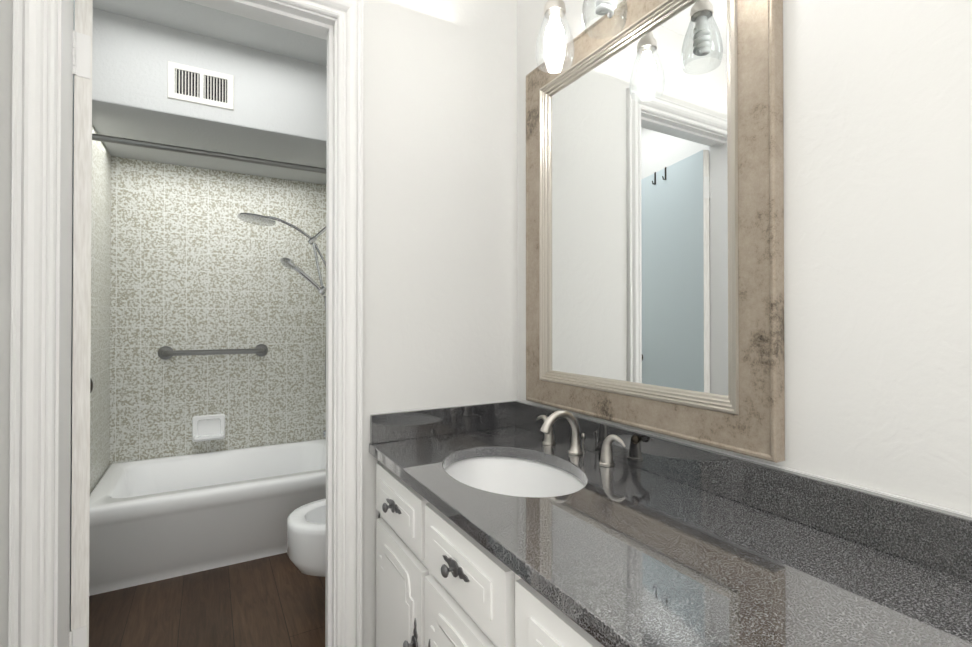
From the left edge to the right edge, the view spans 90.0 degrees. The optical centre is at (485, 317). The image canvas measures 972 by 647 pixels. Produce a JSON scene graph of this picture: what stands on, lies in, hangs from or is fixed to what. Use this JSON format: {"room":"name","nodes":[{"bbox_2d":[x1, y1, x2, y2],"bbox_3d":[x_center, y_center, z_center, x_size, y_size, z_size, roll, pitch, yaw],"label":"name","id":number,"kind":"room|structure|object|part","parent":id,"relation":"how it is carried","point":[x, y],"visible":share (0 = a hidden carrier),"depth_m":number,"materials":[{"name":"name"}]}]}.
{"room":"bathroom","nodes":[
{"label":"bathroom","id":0,"kind":"room"},
{"bbox_2d":[89,553,324,646],"bbox_3d":[-0.428,1.215,0.863,2.050,0.060,5.150,0,0,-30],"label":"floor","id":1,"kind":"structure","parent":0,"point":[277,600],"depth_m":1.98,"materials":[{"name":"brown wood"}]},
{"bbox_2d":[89,438,325,595],"bbox_3d":[-1.389,1.009,2.683,1.212,0.380,0.812,0,0,-30],"label":"tub","id":2,"kind":"object","parent":1,"relation":"on","point":[156,519],"visible":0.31,"depth_m":2.34,"materials":[{"name":"white ceramic"}]},
{"bbox_2d":[287,499,325,576],"bbox_3d":[-0.500,0.807,2.143,0.703,0.775,0.480,0,0,-30],"label":"toilet","id":3,"kind":"object","parent":1,"relation":"on","point":[306,537],"visible":0.08,"depth_m":1.90,"materials":[{"name":"white ceramic"}]},
{"bbox_2d":[369,451,612,646],"bbox_3d":[0.432,0.798,0.636,0.576,0.770,2.297,0,0,-30],"label":"bathroom vanity","id":4,"kind":"object","parent":1,"relation":"on","point":[438,584],"depth_m":1.03,"materials":[{"name":"white paint"}]},
{"bbox_2d":[369,423,971,646],"bbox_3d":[0.446,0.398,0.641,0.550,0.030,2.308,0,0,-30],"label":"countertop","id":5,"kind":"structure","parent":4,"relation":"on","point":[651,557],"depth_m":0.76,"materials":[{"name":"grey stone"}]},
{"bbox_2d":[429,443,608,506],"bbox_3d":[0.066,0.486,1.254,0.383,0.160,0.515,0,0,-30],"label":"sink","id":6,"kind":"object","parent":5,"relation":"in","point":[513,476],"depth_m":1.42,"materials":[{"name":"white ceramic"}]},
{"bbox_2d":[536,410,624,466],"bbox_3d":[0.218,0.324,1.365,0.154,0.128,0.380,0,0,-30],"label":"faucet","id":7,"kind":"object","parent":5,"relation":"on","point":[606,457],"visible":1,"depth_m":1.35,"materials":[{"name":"silver metal"}]},
{"bbox_2d":[92,8,326,140],"bbox_3d":[-1.289,-1.108,2.743,1.500,0.385,0.840,0,0,-30],"label":"wall","id":8,"kind":"structure","parent":0,"point":[131,57],"depth_m":2.25,"materials":[{"name":"grey paint"}]},
{"bbox_2d":[167,61,233,110],"bbox_3d":[-1.312,-1.066,2.243,0.265,0.167,0.006,0,0,-30],"label":"ceiling vent","id":9,"kind":"object","parent":8,"relation":"in","point":[197,86],"visible":1,"depth_m":2.24,"materials":[{"name":"white metal"}]},
{"bbox_2d":[92,99,325,184],"bbox_3d":[-1.290,-0.913,2.742,1.500,0.004,0.839,0,0,-30],"label":"soffit","id":10,"kind":"structure","parent":8,"relation":"attached to","point":[131,122],"depth_m":2.54,"materials":[{"name":"grey paint"}]},
{"bbox_2d":[93,0,326,66],"bbox_3d":[-1.208,-1.334,2.250,2.050,0.060,2.000,0,0,-30],"label":"ceiling","id":11,"kind":"structure","parent":0,"point":[187,16],"depth_m":2.18,"materials":[{"name":"grey paint"}]},
{"bbox_2d":[109,156,325,465],"bbox_3d":[-1.525,-0.048,3.148,1.500,2.500,0.110,0,0,-30],"label":"wall","id":12,"kind":"structure","parent":0,"point":[196,264],"depth_m":2.99,"materials":[{"name":"tile"}]},
{"bbox_2d":[192,414,224,441],"bbox_3d":[-1.678,0.676,2.943,0.176,0.156,0.096,0,0,-30],"label":"soap dish","id":13,"kind":"object","parent":12,"relation":"attached to","point":[207,427],"visible":1,"depth_m":2.96,"materials":[{"name":"white ceramic"}]},
{"bbox_2d":[158,344,267,359],"bbox_3d":[-1.649,0.211,2.965,0.595,0.080,0.080,0,0,-30],"label":"grab rail","id":14,"kind":"object","parent":12,"relation":"attached to","point":[166,352],"visible":1,"depth_m":2.92,"materials":[{"name":"silver metal"}]},
{"bbox_2d":[0,0,516,646],"bbox_3d":[-0.760,-0.061,1.353,1.950,2.500,0.115,0,0,-30],"label":"wall","id":15,"kind":"structure","parent":0,"point":[439,202],"depth_m":1.61,"materials":[{"name":"white paint"}]},
{"bbox_2d":[517,0,971,513],"bbox_3d":[0.419,-0.061,1.355,0.100,2.500,5.150,0,0,-30],"label":"wall","id":16,"kind":"structure","parent":0,"point":[877,115],"depth_m":0.83,"materials":[{"name":"white paint"}]},
{"bbox_2d":[535,0,573,71],"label":"vanity light","id":17,"kind":"object","parent":16,"relation":"attached to","point":[554,14],"depth_m":1.28,"materials":[{"name":"clear glass"}]},
{"bbox_2d":[582,0,626,37],"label":"vanity light","id":18,"kind":"object","parent":16,"relation":"attached to","point":[603,7],"depth_m":1.13,"materials":[{"name":"clear glass"}]},
{"bbox_3d":[0.277,-0.750,1.135,0.104,0.146,0.104,0,0,-30],"label":"lamp shade","id":19,"kind":"part","parent":18,"relation":"part of","materials":[{"name":"clear glass"}]},
{"bbox_2d":[526,0,784,462],"bbox_3d":[0.361,-0.279,1.320,0.033,1.125,0.852,0,0,-30],"label":"mirror","id":20,"kind":"object","parent":16,"relation":"attached to","point":[654,218],"visible":0.96,"depth_m":1.20,"materials":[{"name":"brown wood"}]},
{"bbox_3d":[0.360,-0.279,1.319,0.028,0.969,0.696,0,0,-30],"label":"frame","id":21,"kind":"part","parent":20,"relation":"part of","materials":[{"name":"silver metal"}]},
{"label":"glass","id":22,"kind":"part","parent":20,"relation":"part of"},
{"bbox_3d":[-0.759,-1.112,1.362,0.670,0.397,0.115,0,0,-30],"label":"wall","id":23,"kind":"structure","parent":0,"visible":0},
{"bbox_2d":[69,0,92,646],"bbox_3d":[-1.263,0.150,1.484,0.142,2.056,0.634,0,-1,-44],"label":"door leaf","id":24,"kind":"structure","parent":23,"relation":"in","point":[81,385],"depth_m":1.26,"materials":[{"name":"white paint"}]},
{"bbox_3d":[-1.444,0.241,1.673,0.142,0.060,0.060,0,-1,-44],"label":"knob","id":25,"kind":"part","parent":24,"relation":"part of","materials":[{"name":"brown metal"}]},
{"bbox_2d":[8,0,363,646],"bbox_3d":[-0.753,0.105,1.341,0.798,2.167,0.143,0,0,-30],"label":"door frame","id":26,"kind":"structure","parent":23,"relation":"attached to","point":[31,553],"depth_m":1.14,"materials":[{"name":"white paint"}]},
{"bbox_2d":[207,0,328,33],"bbox_3d":[-0.759,-0.891,1.349,0.623,0.011,0.036,0,0,-30],"label":"door frame","id":27,"kind":"object","parent":23,"relation":"attached to","point":[275,14],"visible":1,"depth_m":1.42,"materials":[{"name":"white paint"}]},
{"bbox_2d":[325,25,332,646],"bbox_3d":[-0.484,0.148,1.499,0.011,2.085,0.036,0,0,-30],"label":"door frame","id":28,"kind":"object","parent":23,"relation":"attached to","point":[328,552],"visible":0.89,"depth_m":1.49,"materials":[{"name":"white paint"}]},
{"bbox_3d":[-1.768,-0.057,1.959,0.100,2.500,1.935,0,0,-30],"label":"wall","id":29,"kind":"structure","parent":0,"visible":0},
{"bbox_2d":[90,125,110,493],"bbox_3d":[-1.933,0.139,2.381,0.032,2.115,0.815,0,0,-30],"label":"wall tile","id":30,"kind":"structure","parent":29,"relation":"attached to","point":[100,314],"depth_m":2.49,"materials":[{"name":"beige tile"}]},
{"bbox_2d":[92,133,325,173],"bbox_3d":[-1.143,-0.795,2.485,1.497,0.052,0.052,0,0,-30],"label":"curtain rod","id":31,"kind":"object","parent":29,"relation":"attached to","point":[139,143],"visible":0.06,"depth_m":2.35,"materials":[{"name":"silver metal"}]},
{"bbox_3d":[-0.753,-0.048,3.056,0.250,2.500,0.815,0,0,-30],"label":"wall","id":32,"kind":"structure","parent":0,"visible":0},
{"bbox_2d":[237,213,325,436],"bbox_3d":[-1.130,0.065,2.860,0.602,1.324,0.200,0,0,-30],"label":"shower","id":33,"kind":"object","parent":32,"relation":"attached to","point":[261,220],"visible":0.48,"depth_m":2.86,"materials":[{"name":"silver metal"}]}
]}

